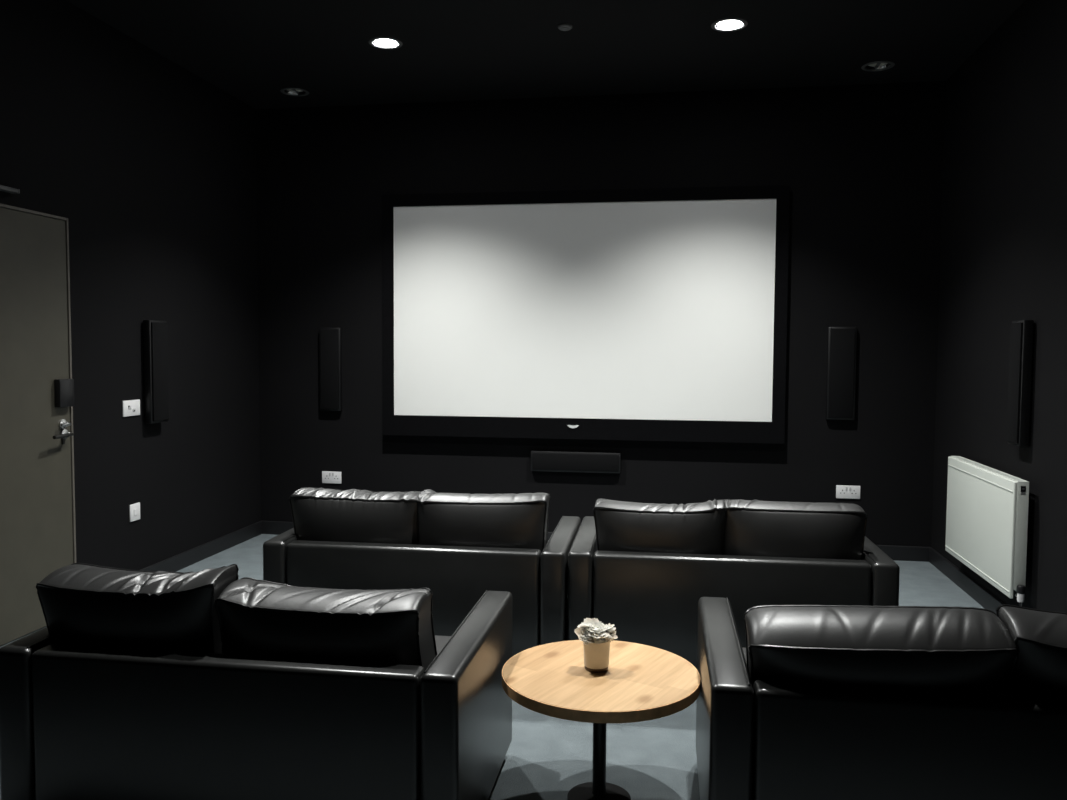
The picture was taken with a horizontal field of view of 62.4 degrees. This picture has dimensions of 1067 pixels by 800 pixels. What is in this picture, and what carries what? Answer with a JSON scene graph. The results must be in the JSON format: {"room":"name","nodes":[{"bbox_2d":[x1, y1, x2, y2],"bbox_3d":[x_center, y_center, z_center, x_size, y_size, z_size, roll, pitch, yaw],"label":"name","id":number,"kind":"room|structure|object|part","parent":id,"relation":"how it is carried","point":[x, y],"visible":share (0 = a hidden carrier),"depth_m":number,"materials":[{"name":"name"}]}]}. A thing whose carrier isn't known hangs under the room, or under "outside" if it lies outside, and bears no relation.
{"room":"home theater","nodes":[
{"label":"home theater","id":0,"kind":"room"},
{"bbox_2d":[0,185,19,193],"bbox_3d":[-2.477,-0.964,4.017,0.066,0.053,0.338,1,3,9],"label":"door closer","id":1,"kind":"object","parent":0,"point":[2,188],"depth_m":4.13,"materials":[{"name":"grey metal"}]},
{"bbox_2d":[0,0,260,569],"bbox_3d":[-2.801,-0.410,2.756,0.150,3.300,7.969,1,3,9],"label":"wall","id":2,"kind":"structure","parent":0,"point":[151,165],"depth_m":5.21,"materials":[{"name":"black paint"}]},
{"bbox_2d":[0,207,73,645],"bbox_3d":[-2.493,0.129,4.152,0.112,2.060,0.928,1,3,9],"label":"door","id":3,"kind":"structure","parent":2,"relation":"in","point":[37,390],"depth_m":4.34,"materials":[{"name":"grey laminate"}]},
{"bbox_3d":[-2.393,0.183,4.491,0.024,0.021,0.147,1,3,6],"label":"handle","id":4,"kind":"part","parent":3,"relation":"part of","materials":[{"name":"metal"}]},
{"bbox_2d":[0,203,75,562],"bbox_3d":[-2.568,0.123,4.164,0.150,2.083,0.962,1,3,9],"label":"trim","id":5,"kind":"structure","parent":2,"relation":"attached to","point":[1,205],"depth_m":4.59,"materials":[{"name":"black wood"}]},
{"bbox_2d":[122,399,139,416],"bbox_3d":[-2.337,0.047,5.126,0.013,0.092,0.160,1,3,9],"label":"wall switch","id":6,"kind":"object","parent":2,"relation":"attached to","point":[129,407],"visible":1,"depth_m":5.11,"materials":[{"name":"white plastic"}]},
{"bbox_2d":[129,502,139,521],"bbox_3d":[-2.339,0.658,5.174,0.012,0.100,0.096,1,3,9],"label":"wall socket","id":7,"kind":"object","parent":2,"relation":"attached to","point":[134,509],"visible":1,"depth_m":5.16,"materials":[{"name":"white plastic"}]},
{"bbox_2d":[143,320,168,423],"bbox_3d":[-2.284,-0.169,5.270,0.065,0.612,0.248,1,3,9],"label":"wall speaker","id":8,"kind":"object","parent":2,"relation":"attached to","point":[155,332],"visible":1,"depth_m":5.26,"materials":[{"name":"black plastic"}]},
{"bbox_2d":[151,322,168,420],"bbox_3d":[-2.252,-0.171,5.313,0.014,0.591,0.161,1,3,9],"label":"grille","id":9,"kind":"object","parent":8,"relation":"attached to","point":[159,330],"depth_m":5.30,"materials":[{"name":"black fabric"}]},
{"bbox_2d":[140,521,261,571],"bbox_3d":[-2.728,1.190,2.822,0.018,0.100,7.951,1,3,9],"label":"baseboard","id":10,"kind":"structure","parent":2,"relation":"attached to","point":[177,562],"depth_m":5.95,"materials":[{"name":"black wood"}]},
{"bbox_2d":[0,534,984,799],"bbox_3d":[-0.343,1.324,2.447,5.151,0.100,8.269,1,3,9],"label":"floor","id":11,"kind":"structure","parent":0,"point":[546,756],"depth_m":3.16,"materials":[{"name":"carpet"}]},
{"bbox_2d":[0,563,512,799],"bbox_3d":[-0.782,0.864,2.755,1.314,0.780,0.831,1,3,9],"label":"leather sofa","id":12,"kind":"object","parent":11,"relation":"on","point":[210,683],"visible":1,"depth_m":2.39,"materials":[{"name":"black leather"}]},
{"bbox_3d":[-1.381,0.932,2.848,0.102,0.537,0.826,1,3,9],"label":"arm","id":13,"kind":"part","parent":12,"relation":"part of","materials":[{"name":"black leather"}]},
{"bbox_2d":[37,564,236,653],"bbox_3d":[-1.147,0.662,2.591,0.546,0.364,0.255,1,11,9],"label":"cushion","id":14,"kind":"object","parent":12,"relation":"on","point":[83,605],"depth_m":2.47,"materials":[{"name":"black leather"}]},
{"bbox_3d":[-0.837,0.963,2.398,1.104,0.531,0.091,1,3,9],"label":"backrest","id":15,"kind":"part","parent":12,"relation":"part of","materials":[{"name":"black leather"}]},
{"bbox_2d":[217,579,435,669],"bbox_3d":[-0.575,0.689,2.511,0.605,0.325,0.255,1,10,9],"label":"cushion","id":16,"kind":"object","parent":12,"relation":"on","point":[256,618],"depth_m":2.40,"materials":[{"name":"black leather"}]},
{"bbox_2d":[435,635,450,653],"bbox_3d":[-0.500,0.911,2.765,0.548,0.143,0.731,1,3,9],"label":"seat cushion","id":17,"kind":"object","parent":12,"relation":"on","point":[441,641],"depth_m":3.02,"materials":[{"name":"black leather"}]},
{"bbox_3d":[-0.183,0.949,2.666,0.102,0.537,0.826,1,3,9],"label":"arm","id":18,"kind":"part","parent":12,"relation":"part of","materials":[{"name":"black leather"}]},
{"bbox_2d":[263,487,580,656],"bbox_3d":[-0.468,0.782,4.132,1.314,0.793,0.831,1,3,8],"label":"leather sofa","id":19,"kind":"object","parent":11,"relation":"on","point":[459,547],"visible":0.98,"depth_m":3.77,"materials":[{"name":"black leather"}]},
{"bbox_3d":[-1.069,0.857,4.217,0.102,0.537,0.826,1,3,8],"label":"arm","id":20,"kind":"part","parent":19,"relation":"part of","materials":[{"name":"black leather"}]},
{"bbox_2d":[290,488,420,544],"bbox_3d":[-0.785,0.584,3.966,0.589,0.369,0.225,1,8,8],"label":"cushion","id":21,"kind":"object","parent":19,"relation":"on","point":[318,514],"depth_m":3.86,"materials":[{"name":"black leather"}]},
{"bbox_3d":[-0.518,0.888,3.775,1.104,0.531,0.091,1,3,8],"label":"backrest","id":22,"kind":"part","parent":19,"relation":"part of","materials":[{"name":"black leather"}]},
{"bbox_2d":[417,489,549,552],"bbox_3d":[-0.221,0.588,3.888,0.577,0.376,0.220,1,8,8],"label":"cushion","id":23,"kind":"object","parent":19,"relation":"on","point":[520,520],"depth_m":3.78,"materials":[{"name":"black leather"}]},
{"bbox_3d":[0.132,0.873,4.051,0.102,0.537,0.826,1,3,8],"label":"arm","id":24,"kind":"part","parent":19,"relation":"part of","materials":[{"name":"black leather"}]},
{"bbox_2d":[502,640,699,799],"bbox_3d":[0.208,1.054,2.769,0.616,0.410,0.616,1,3,9],"label":"side table","id":25,"kind":"object","parent":11,"relation":"on","point":[641,682],"visible":0.98,"depth_m":2.69,"materials":[{"name":"brown wood"}]},
{"bbox_2d":[574,618,617,672],"bbox_3d":[0.197,0.772,2.771,0.136,0.153,0.101,1,3,9],"label":"flower pot","id":26,"kind":"object","parent":25,"relation":"on","point":[596,636],"visible":1,"depth_m":2.75,"materials":[{"name":"beige ceramic"}]},
{"bbox_3d":[0.163,0.720,2.792,0.054,0.031,0.064,2,-23,-20],"label":"flower","id":27,"kind":"part","parent":26,"relation":"part of","materials":[{"name":"white plant"}]},
{"bbox_3d":[0.164,0.734,2.768,0.064,0.034,0.061,-21,46,-22],"label":"flower","id":28,"kind":"part","parent":26,"relation":"part of","materials":[{"name":"white plant"}]},
{"bbox_3d":[0.168,0.750,2.754,0.038,0.033,0.047,2,3,23],"label":"flower","id":29,"kind":"part","parent":26,"relation":"part of","materials":[{"name":"white plant"}]},
{"bbox_3d":[0.187,0.715,2.791,0.058,0.031,0.072,-15,23,-27],"label":"flower","id":30,"kind":"part","parent":26,"relation":"part of","materials":[{"name":"white plant"}]},
{"bbox_3d":[0.199,0.794,2.776,0.085,0.084,0.085,1,3,9],"label":"pot","id":31,"kind":"part","parent":26,"relation":"part of","materials":[{"name":"beige ceramic"}]},
{"bbox_3d":[0.199,0.720,2.766,0.063,0.031,0.061,-12,18,-33],"label":"flower","id":32,"kind":"part","parent":26,"relation":"part of","materials":[{"name":"white plant"}]},
{"bbox_3d":[0.200,0.735,2.753,0.063,0.033,0.062,-2,7,-24],"label":"flower","id":33,"kind":"part","parent":26,"relation":"part of","materials":[{"name":"white plant"}]},
{"bbox_3d":[0.223,0.746,2.753,0.056,0.029,0.056,32,-38,-12],"label":"flower","id":34,"kind":"part","parent":26,"relation":"part of","materials":[{"name":"white plant"}]},
{"bbox_3d":[0.224,0.722,2.785,0.062,0.032,0.059,-8,-6,22],"label":"flower","id":35,"kind":"part","parent":26,"relation":"part of","materials":[{"name":"white plant"}]},
{"bbox_3d":[0.232,0.733,2.767,0.060,0.032,0.065,12,29,-10],"label":"flower","id":36,"kind":"part","parent":26,"relation":"part of","materials":[{"name":"white plant"}]},
{"bbox_3d":[0.248,0.733,2.776,0.044,0.026,0.043,-45,-25,25],"label":"flower","id":37,"kind":"part","parent":26,"relation":"part of","materials":[{"name":"white plant"}]},
{"bbox_2d":[567,498,899,668],"bbox_3d":[0.846,0.802,3.966,1.314,0.787,0.831,1,3,8],"label":"leather sofa","id":38,"kind":"object","parent":11,"relation":"on","point":[643,570],"visible":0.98,"depth_m":3.61,"materials":[{"name":"black leather"}]},
{"bbox_3d":[0.244,0.874,4.049,0.102,0.537,0.826,1,3,8],"label":"arm","id":39,"kind":"part","parent":38,"relation":"part of","materials":[{"name":"black leather"}]},
{"bbox_2d":[594,499,724,554],"bbox_3d":[0.540,0.601,3.795,0.551,0.370,0.225,1,9,10],"label":"cushion","id":40,"kind":"object","parent":38,"relation":"on","point":[690,528],"depth_m":3.69,"materials":[{"name":"black leather"}]},
{"bbox_3d":[0.796,0.905,3.609,1.104,0.531,0.091,1,3,8],"label":"backrest","id":41,"kind":"part","parent":38,"relation":"part of","materials":[{"name":"black leather"}]},
{"bbox_2d":[724,499,865,559],"bbox_3d":[1.087,0.609,3.728,0.580,0.367,0.225,1,7,8],"label":"cushion","id":42,"kind":"object","parent":38,"relation":"on","point":[821,530],"depth_m":3.62,"materials":[{"name":"black leather"}]},
{"bbox_3d":[1.445,0.890,3.887,0.102,0.537,0.826,1,3,8],"label":"arm","id":43,"kind":"part","parent":38,"relation":"part of","materials":[{"name":"black leather"}]},
{"bbox_2d":[696,597,1066,799],"bbox_3d":[1.242,0.897,2.502,1.500,0.764,0.831,1,3,8],"label":"leather sofa","id":44,"kind":"object","parent":11,"relation":"on","point":[820,702],"visible":1,"depth_m":2.17,"materials":[{"name":"black leather"}]},
{"bbox_3d":[0.552,0.956,2.604,0.107,0.537,0.826,1,3,8],"label":"arm","id":45,"kind":"part","parent":44,"relation":"part of","materials":[{"name":"black leather"}]},
{"bbox_2d":[742,648,746,663],"bbox_3d":[0.931,0.929,2.600,0.636,0.143,0.731,1,3,8],"label":"seat cushion","id":46,"kind":"object","parent":44,"relation":"on","point":[744,649],"depth_m":2.92,"materials":[{"name":"black leather"}]},
{"bbox_2d":[745,607,1016,693],"bbox_3d":[0.885,0.701,2.307,0.639,0.314,0.250,-1,23,8],"label":"cushion","id":47,"kind":"object","parent":44,"relation":"on","point":[890,650],"depth_m":2.20,"materials":[{"name":"black leather"}]},
{"bbox_3d":[1.188,0.989,2.144,1.280,0.531,0.091,1,3,8],"label":"backrest","id":48,"kind":"part","parent":44,"relation":"part of","materials":[{"name":"black leather"}]},
{"bbox_2d":[998,606,1066,697],"bbox_3d":[1.509,0.703,2.217,0.638,0.334,0.240,1,21,8],"label":"cushion","id":49,"kind":"object","parent":44,"relation":"on","point":[1037,639],"depth_m":2.16,"materials":[{"name":"black leather"}]},
{"bbox_2d":[66,0,1024,108],"bbox_3d":[-0.324,-2.021,2.261,5.151,0.200,8.269,1,3,9],"label":"ceiling","id":50,"kind":"structure","parent":0,"point":[250,50],"depth_m":5.13,"materials":[{"name":"black paint"}]},
{"bbox_2d":[280,88,308,95],"bbox_3d":[-1.660,-2.153,6.130,0.196,0.027,0.196,1,3,9],"label":"recessed light","id":51,"kind":"object","parent":50,"relation":"in","point":[288,91],"visible":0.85,"depth_m":6.16,"materials":[{"name":"black metal"}]},
{"bbox_2d":[369,37,401,48],"bbox_3d":[-0.863,-2.096,5.144,0.196,0.037,0.196,1,3,9],"label":"recessed light","id":52,"kind":"object","parent":50,"relation":"in","point":[378,42],"visible":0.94,"depth_m":5.14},
{"bbox_2d":[558,23,571,30],"bbox_3d":[0.174,-2.052,4.860,0.080,0.021,0.080,1,3,9],"label":"smoke detector","id":53,"kind":"object","parent":50,"relation":"attached to","point":[564,27],"visible":1,"depth_m":4.84,"materials":[{"name":"black plastic"}]},
{"bbox_2d":[711,18,747,31],"bbox_3d":[1.073,-2.068,4.828,0.196,0.037,0.196,1,3,9],"label":"recessed light","id":54,"kind":"object","parent":50,"relation":"in","point":[729,24],"visible":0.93,"depth_m":4.82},
{"bbox_2d":[861,61,894,70],"bbox_3d":[2.153,-2.097,5.507,0.196,0.027,0.196,1,3,9],"label":"recessed light","id":55,"kind":"object","parent":50,"relation":"in","point":[878,65],"visible":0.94,"depth_m":5.53,"materials":[{"name":"black metal"}]},
{"bbox_2d":[256,81,945,546],"bbox_3d":[0.324,-0.592,6.353,5.151,3.300,0.150,1,3,9],"label":"wall","id":56,"kind":"structure","parent":0,"point":[862,165],"depth_m":6.18,"materials":[{"name":"black paint"}]},
{"bbox_2d":[319,328,341,410],"bbox_3d":[-1.503,-0.227,6.572,0.173,0.611,0.049,1,3,9],"label":"wall speaker","id":57,"kind":"object","parent":56,"relation":"attached to","point":[330,339],"visible":1,"depth_m":6.55,"materials":[{"name":"black plastic"}]},
{"bbox_2d":[322,471,340,483],"bbox_3d":[-1.520,0.583,6.637,0.152,0.090,0.012,1,3,9],"label":"wall socket","id":58,"kind":"object","parent":56,"relation":"attached to","point":[327,476],"visible":1,"depth_m":6.63,"materials":[{"name":"white plastic"}]},
{"bbox_2d":[531,451,620,472],"bbox_3d":[0.300,0.444,6.312,0.645,0.145,0.049,1,3,9],"label":"soundbar","id":59,"kind":"object","parent":56,"relation":"attached to","point":[551,461],"visible":1,"depth_m":6.29,"materials":[{"name":"black plastic"}]},
{"bbox_2d":[382,185,789,443],"bbox_3d":[0.312,-0.596,6.239,2.863,1.748,0.078,1,3,9],"label":"projection screen","id":60,"kind":"object","parent":56,"relation":"attached to","point":[647,314],"visible":1,"depth_m":6.20,"materials":[{"name":"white fabric"}]},
{"bbox_2d":[262,521,929,561],"bbox_3d":[0.301,1.010,6.359,4.851,0.100,0.018,1,3,9],"label":"baseboard","id":61,"kind":"structure","parent":56,"relation":"attached to","point":[902,553],"depth_m":6.00,"materials":[{"name":"black wood"}]},
{"bbox_2d":[826,327,856,419],"bbox_3d":[2.086,-0.179,5.985,0.188,0.624,0.049,1,3,9],"label":"wall speaker","id":62,"kind":"object","parent":56,"relation":"attached to","point":[842,341],"visible":1,"depth_m":5.96,"materials":[{"name":"black plastic"}]},
{"bbox_2d":[836,485,859,498],"bbox_3d":[2.155,0.631,6.036,0.158,0.090,0.012,1,3,9],"label":"wall socket","id":63,"kind":"object","parent":56,"relation":"attached to","point":[842,491],"visible":1,"depth_m":6.03,"materials":[{"name":"white plastic"}]},
{"bbox_2d":[931,0,1066,612],"bbox_3d":[2.134,-0.337,1.950,0.150,3.300,7.969,1,3,9],"label":"wall","id":64,"kind":"structure","parent":0,"point":[1003,251],"depth_m":4.65,"materials":[{"name":"black paint"}]},
{"bbox_2d":[929,547,1003,613],"bbox_3d":[2.041,1.260,2.043,0.018,0.100,7.951,1,3,9],"label":"baseboard","id":65,"kind":"structure","parent":64,"relation":"attached to","point":[987,600],"depth_m":5.22,"materials":[{"name":"black wood"}]},
{"bbox_2d":[945,456,1028,606],"bbox_3d":[2.445,0.762,4.758,0.107,0.797,1.098,1,3,9],"label":"radiator","id":66,"kind":"object","parent":64,"relation":"attached to","point":[987,512],"visible":1,"depth_m":4.57,"materials":[{"name":"white metal"}]},
{"bbox_2d":[951,456,1025,481],"bbox_3d":[2.440,0.366,4.758,0.052,0.006,1.045,1,3,9],"label":"grille","id":67,"kind":"object","parent":66,"relation":"attached to","point":[987,471],"depth_m":4.70,"materials":[{"name":"white metal"}]},
{"bbox_3d":[2.354,0.656,4.255,0.054,0.530,0.006,1,3,9],"label":"panel","id":68,"kind":"part","parent":66,"relation":"part of","materials":[{"name":"white metal"}]},
{"bbox_2d":[1006,320,1033,446],"bbox_3d":[2.406,-0.082,4.298,0.065,0.614,0.290,1,3,9],"label":"wall speaker","id":69,"kind":"object","parent":64,"relation":"attached to","point":[1021,331],"visible":1,"depth_m":4.30,"materials":[{"name":"black plastic"}]},
{"bbox_2d":[1006,322,1022,443],"bbox_3d":[2.393,-0.085,4.382,0.014,0.596,0.141,1,3,9],"label":"grille","id":70,"kind":"object","parent":69,"relation":"attached to","point":[1015,384],"depth_m":4.35,"materials":[{"name":"black fabric"}]}
]}

